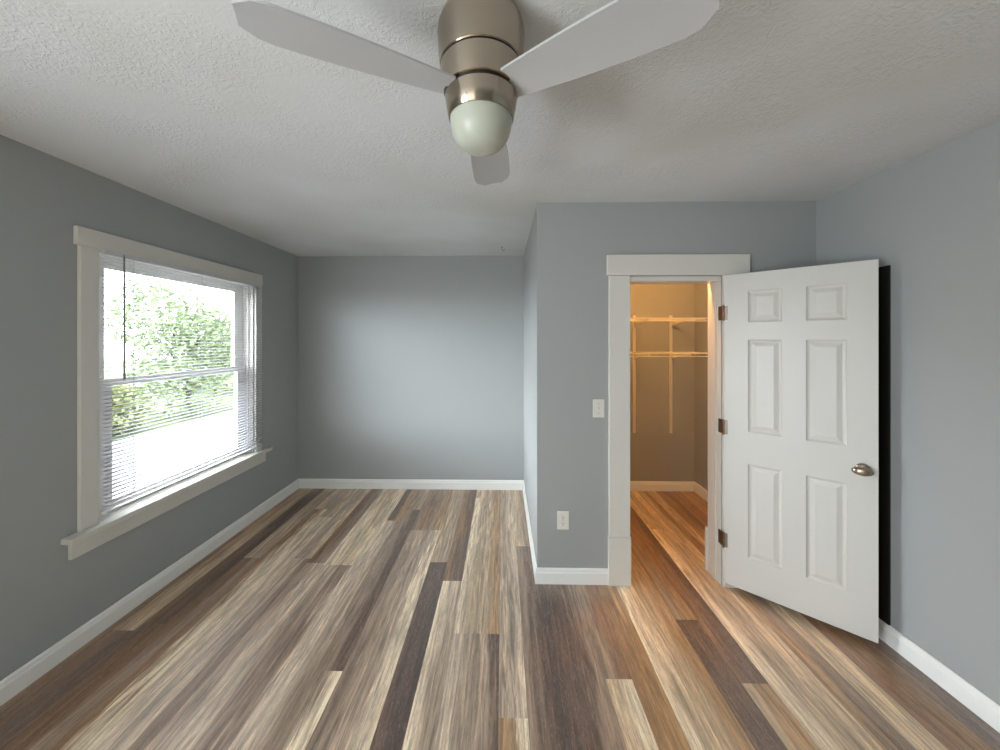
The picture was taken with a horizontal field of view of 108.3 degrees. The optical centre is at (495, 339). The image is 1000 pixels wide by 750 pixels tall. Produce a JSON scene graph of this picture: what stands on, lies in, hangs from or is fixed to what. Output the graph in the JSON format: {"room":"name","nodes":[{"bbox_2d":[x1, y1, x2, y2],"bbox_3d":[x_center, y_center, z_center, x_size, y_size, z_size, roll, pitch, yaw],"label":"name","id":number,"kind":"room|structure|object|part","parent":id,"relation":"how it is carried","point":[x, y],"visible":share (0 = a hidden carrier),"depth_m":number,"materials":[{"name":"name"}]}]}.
{"room":"empty bedroom","nodes":[
{"label":"empty bedroom","id":0,"kind":"room"},
{"bbox_2d":[0,135,297,680],"bbox_3d":[-2.200,0.340,1.251,0.150,2.440,5.417,0,0,1],"label":"wall","id":1,"kind":"structure","parent":0,"point":[46,596],"depth_m":1.78,"materials":[{"name":"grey paint"}]},
{"bbox_2d":[0,479,298,705],"bbox_3d":[-2.118,1.511,1.274,0.014,0.098,5.067,0,0,1],"label":"baseboard","id":2,"kind":"structure","parent":1,"relation":"attached to","point":[10,686],"depth_m":2.01,"materials":[{"name":"white paint"}]},
{"bbox_2d":[61,226,272,559],"bbox_3d":[-2.146,0.259,2.523,0.209,1.663,1.532,0,0,1],"label":"window","id":3,"kind":"structure","parent":1,"relation":"in","point":[94,529],"depth_m":2.04,"materials":[{"name":"white wood"}]},
{"bbox_3d":[-2.103,0.245,1.866,0.020,1.450,0.083,0,0,1],"label":"casing","id":4,"kind":"part","parent":3,"relation":"part of","materials":[{"name":"white wood"}]},
{"bbox_3d":[-2.123,0.986,2.522,0.165,0.028,1.532,0,0,1],"label":"sill","id":5,"kind":"part","parent":3,"relation":"part of","materials":[{"name":"white wood"}]},
{"bbox_3d":[-2.089,-0.527,2.507,0.024,0.092,1.397,0,0,1],"label":"head casing","id":6,"kind":"part","parent":3,"relation":"part of","materials":[{"name":"white wood"}]},
{"bbox_3d":[-2.199,-0.104,2.519,0.028,0.728,1.185,0,0,1],"label":"sash","id":7,"kind":"part","parent":3,"relation":"part of","materials":[{"name":"white plastic"}]},
{"bbox_3d":[-2.166,0.596,2.519,0.030,0.747,1.185,0,0,1],"label":"sash","id":8,"kind":"part","parent":3,"relation":"part of","materials":[{"name":"white plastic"}]},
{"bbox_3d":[-2.176,0.242,2.519,0.149,1.456,1.218,0,0,1],"label":"frame","id":9,"kind":"part","parent":3,"relation":"part of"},
{"bbox_2d":[101,250,262,514],"bbox_3d":[-2.059,0.224,2.541,0.041,1.408,1.254,0,0,1],"label":"window blind","id":10,"kind":"object","parent":3,"relation":"attached to","point":[105,252],"visible":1,"depth_m":2.28,"materials":[{"name":"grey plastic"}]},
{"bbox_3d":[-2.074,0.231,2.065,0.028,1.378,0.011,0,0,1],"label":"ladder cord","id":11,"kind":"part","parent":10,"relation":"part of","materials":[{"name":"white fabric"}]},
{"bbox_3d":[-2.065,0.921,2.541,0.025,0.014,1.254,0,0,1],"label":"rail","id":12,"kind":"part","parent":10,"relation":"part of","materials":[{"name":"white plastic"}]},
{"bbox_3d":[-2.065,0.231,2.535,0.028,1.378,0.011,0,0,1],"label":"ladder cord","id":13,"kind":"part","parent":10,"relation":"part of","materials":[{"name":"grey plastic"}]},
{"bbox_3d":[-2.079,0.245,3.163,0.020,1.450,0.074,0,0,1],"label":"casing","id":14,"kind":"part","parent":3,"relation":"part of","materials":[{"name":"white wood"}]},
{"bbox_2d":[298,255,694,480],"bbox_3d":[-0.007,0.340,3.842,4.136,2.440,0.150,0,0,1],"label":"wall","id":15,"kind":"structure","parent":0,"point":[410,367],"depth_m":3.78,"materials":[{"name":"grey paint"}]},
{"bbox_2d":[299,479,522,489],"bbox_3d":[-0.890,1.511,3.777,2.374,0.098,0.014,0,0,1],"label":"baseboard","id":16,"kind":"structure","parent":15,"relation":"attached to","point":[303,483],"depth_m":3.77,"materials":[{"name":"white paint"}]},
{"bbox_2d":[633,315,635,432],"bbox_3d":[1.437,0.352,3.733,0.025,1.215,0.012,0,0,1],"label":"shelf standard","id":17,"kind":"object","parent":15,"relation":"attached to","point":[634,316],"visible":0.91,"depth_m":3.73,"materials":[{"name":"white metal"}]},
{"bbox_2d":[634,354,649,358],"bbox_3d":[1.433,0.162,3.535,0.008,0.062,0.388,0,0,1],"label":"shelf bracket","id":18,"kind":"object","parent":17,"relation":"attached to","point":[634,354],"visible":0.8,"depth_m":3.58,"materials":[{"name":"white metal"}]},
{"bbox_2d":[634,319,649,326],"bbox_3d":[1.433,-0.166,3.535,0.008,0.062,0.388,0,0,1],"label":"shelf bracket","id":19,"kind":"object","parent":17,"relation":"attached to","point":[637,322],"visible":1,"depth_m":3.60,"materials":[{"name":"white metal"}]},
{"bbox_2d":[630,481,694,491],"bbox_3d":[1.233,1.511,3.736,1.652,0.098,0.014,0,0,1],"label":"baseboard","id":20,"kind":"structure","parent":15,"relation":"attached to","point":[634,485],"depth_m":3.72,"materials":[{"name":"white paint"}]},
{"bbox_2d":[669,315,671,432],"bbox_3d":[1.813,0.352,3.726,0.025,1.215,0.012,0,0,1],"label":"shelf standard","id":21,"kind":"object","parent":15,"relation":"attached to","point":[669,315],"visible":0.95,"depth_m":3.73,"materials":[{"name":"white metal"}]},
{"bbox_2d":[630,352,707,356],"bbox_3d":[1.232,0.139,3.533,1.634,0.035,0.388,0,0,1],"label":"wire shelf","id":22,"kind":"object","parent":21,"relation":"on","point":[645,353],"visible":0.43,"depth_m":3.34,"materials":[{"name":"white metal"}]},
{"bbox_2d":[630,318,707,320],"bbox_3d":[1.232,-0.189,3.533,1.634,0.035,0.388,0,0,1],"label":"wire shelf","id":23,"kind":"object","parent":21,"relation":"on","point":[631,319],"visible":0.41,"depth_m":3.52,"materials":[{"name":"white metal"}]},
{"bbox_2d":[671,354,690,358],"bbox_3d":[1.809,0.162,3.528,0.008,0.062,0.388,0,0,1],"label":"shelf bracket","id":24,"kind":"object","parent":21,"relation":"attached to","point":[671,354],"visible":0.75,"depth_m":3.57,"materials":[{"name":"white metal"}]},
{"bbox_2d":[671,319,690,326],"bbox_3d":[1.809,-0.166,3.528,0.008,0.062,0.388,0,0,1],"label":"shelf bracket","id":25,"kind":"object","parent":21,"relation":"attached to","point":[675,322],"visible":0.98,"depth_m":3.60,"materials":[{"name":"white metal"}]},
{"bbox_2d":[0,0,999,255],"bbox_3d":[-0.058,-0.930,1.210,4.536,0.100,5.417,0,0,1],"label":"ceiling","id":26,"kind":"structure","parent":0,"point":[173,102],"depth_m":1.40,"materials":[{"name":"white paint"}]},
{"bbox_2d":[232,0,718,185],"bbox_3d":[-0.045,-0.701,1.114,1.005,0.358,0.895,0,0,1],"label":"ceiling fan","id":27,"kind":"object","parent":26,"relation":"hanging from","point":[481,76],"visible":1,"depth_m":0.89,"materials":[{"name":"silver metal"}]},
{"bbox_3d":[-0.330,-0.676,0.853,0.468,0.030,0.144,0,0,-27],"label":"blade","id":28,"kind":"part","parent":27,"relation":"part of","materials":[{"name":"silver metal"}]},
{"bbox_3d":[-0.039,-0.565,1.001,0.170,0.086,0.170,0,0,1],"label":"lamp shade","id":29,"kind":"part","parent":27,"relation":"part of","materials":[{"name":"white glass"}]},
{"bbox_3d":[-0.021,-0.676,1.327,0.144,0.030,0.468,0,0,3],"label":"blade","id":30,"kind":"part","parent":27,"relation":"part of","materials":[{"name":"silver metal"}]},
{"bbox_3d":[0.234,-0.676,0.823,0.468,0.030,0.144,0,0,33],"label":"blade","id":31,"kind":"part","parent":27,"relation":"part of","materials":[{"name":"silver metal"}]},
{"bbox_2d":[0,488,999,749],"bbox_3d":[-0.058,1.560,1.210,4.236,0.001,5.217,0,0,1],"label":"floor","id":32,"kind":"structure","parent":0,"point":[334,619],"depth_m":1.78,"materials":[{"name":"brown wood"}]},
{"bbox_2d":[524,209,535,556],"bbox_3d":[0.339,0.340,3.094,0.110,2.440,1.333,0,0,1],"label":"wall","id":33,"kind":"structure","parent":0,"point":[530,250],"depth_m":2.86,"materials":[{"name":"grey paint"}]},
{"bbox_2d":[522,480,536,579],"bbox_3d":[0.276,1.511,3.034,0.014,0.098,1.457,0,0,1],"label":"baseboard","id":34,"kind":"structure","parent":33,"relation":"attached to","point":[534,564],"depth_m":2.78,"materials":[{"name":"white paint"}]},
{"bbox_2d":[536,201,815,584],"bbox_3d":[1.151,0.340,2.357,1.762,2.440,0.110,0,0,1],"label":"wall","id":35,"kind":"structure","parent":0,"point":[574,241],"depth_m":2.31,"materials":[{"name":"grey paint"}]},
{"bbox_2d":[557,511,568,529],"bbox_3d":[0.434,1.156,2.312,0.073,0.116,0.008,0,0,1],"label":"power outlet","id":36,"kind":"object","parent":35,"relation":"attached to","point":[562,516],"visible":1,"depth_m":2.31,"materials":[{"name":"white plastic"}]},
{"bbox_2d":[535,567,607,584],"bbox_3d":[0.490,1.511,2.308,0.469,0.098,0.014,0,0,1],"label":"baseboard","id":37,"kind":"structure","parent":35,"relation":"attached to","point":[564,576],"depth_m":2.30,"materials":[{"name":"white paint"}]},
{"bbox_2d":[593,399,603,417],"bbox_3d":[0.661,0.438,2.301,0.073,0.116,0.020,0,0,1],"label":"light switch","id":38,"kind":"object","parent":35,"relation":"attached to","point":[598,404],"visible":1,"depth_m":2.31,"materials":[{"name":"white plastic"}]},
{"bbox_2d":[606,254,749,587],"bbox_3d":[1.159,0.510,2.372,0.893,2.100,0.191,0,0,1],"label":"trim","id":39,"kind":"structure","parent":35,"relation":"attached to","point":[708,269],"depth_m":2.29,"materials":[{"name":"white wood"}]},
{"bbox_3d":[0.790,0.421,2.299,0.132,1.658,0.020,0,0,1],"label":"casing","id":40,"kind":"part","parent":39,"relation":"part of","materials":[{"name":"white wood"}]},
{"bbox_3d":[1.158,-0.474,2.290,0.893,0.131,0.024,0,0,1],"label":"head casing","id":41,"kind":"part","parent":39,"relation":"part of","materials":[{"name":"white wood"}]},
{"bbox_3d":[1.514,0.421,2.285,0.140,1.658,0.020,0,0,1],"label":"casing","id":42,"kind":"part","parent":39,"relation":"part of","materials":[{"name":"white wood"}]},
{"bbox_2d":[718,259,878,642],"bbox_3d":[1.657,0.558,2.041,0.706,1.927,0.098,0,0,44],"label":"door","id":43,"kind":"structure","parent":35,"relation":"in","point":[799,427],"depth_m":2.01,"materials":[{"name":"white paint"}]},
{"bbox_3d":[1.857,0.662,1.826,0.082,0.062,0.062,0,0,44],"label":"knob","id":44,"kind":"part","parent":43,"relation":"part of","materials":[{"name":"silver metal"}]},
{"bbox_2d":[695,120,999,705],"bbox_3d":[2.085,0.340,1.169,0.150,2.440,5.417,0,0,1],"label":"wall","id":45,"kind":"structure","parent":0,"point":[933,216],"depth_m":1.64,"materials":[{"name":"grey paint"}]},
{"bbox_2d":[694,482,707,501],"bbox_3d":[2.039,1.511,3.062,0.014,0.098,1.333,0,0,1],"label":"baseboard","id":46,"kind":"structure","parent":45,"relation":"attached to","point":[703,493],"depth_m":3.58,"materials":[{"name":"white paint"}]},
{"bbox_2d":[878,265,890,624],"bbox_3d":[2.019,0.539,1.966,0.011,1.842,0.240,0,0,1],"label":"panel","id":47,"kind":"object","parent":45,"relation":"attached to","point":[884,272],"visible":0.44,"depth_m":1.87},
{"bbox_2d":[878,618,999,732],"bbox_3d":[1.989,1.511,0.474,0.014,0.098,3.624,0,0,1],"label":"baseboard","id":48,"kind":"structure","parent":45,"relation":"attached to","point":[964,692],"depth_m":1.61,"materials":[{"name":"white paint"}]},
{"label":"outside","id":49,"kind":"structure","parent":0,"visible":0},
{"bbox_2d":[104,359,233,440],"bbox_3d":[-21.004,2.145,10.405,37.601,0.070,60.000,0,0,1],"label":"lawn","id":50,"kind":"structure","parent":49,"point":[116,362],"depth_m":12.37,"materials":[{"name":"green plant"}]},
{"bbox_2d":[104,377,155,434],"bbox_3d":[-8.616,1.470,8.015,1.706,1.316,1.744,0,0,1],"label":"leafy bush","id":51,"kind":"object","parent":50,"relation":"on","point":[126,386],"visible":0.23,"depth_m":8.03,"materials":[{"name":"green plant"}]},
{"bbox_2d":[104,274,232,420],"bbox_3d":[-8.968,0.093,10.646,3.364,4.060,3.963,0,0,1],"label":"leafy tree","id":52,"kind":"object","parent":50,"relation":"on","point":[210,330],"visible":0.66,"depth_m":9.93,"materials":[{"name":"green plant"}]},
{"bbox_2d":[112,410,233,494],"bbox_3d":[-5.226,2.084,9.102,5.000,0.049,42.000,0,0,1],"label":"driveway","id":53,"kind":"structure","parent":50,"relation":"on","point":[153,432],"depth_m":6.91,"materials":[{"name":"concrete"}]},
{"bbox_2d":[170,323,233,395],"bbox_3d":[-11.068,0.591,14.135,2.498,3.065,2.458,0,0,1],"label":"leafy bush","id":54,"kind":"object","parent":50,"relation":"on","point":[183,323],"visible":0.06,"depth_m":13.97,"materials":[{"name":"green plant"}]}
]}

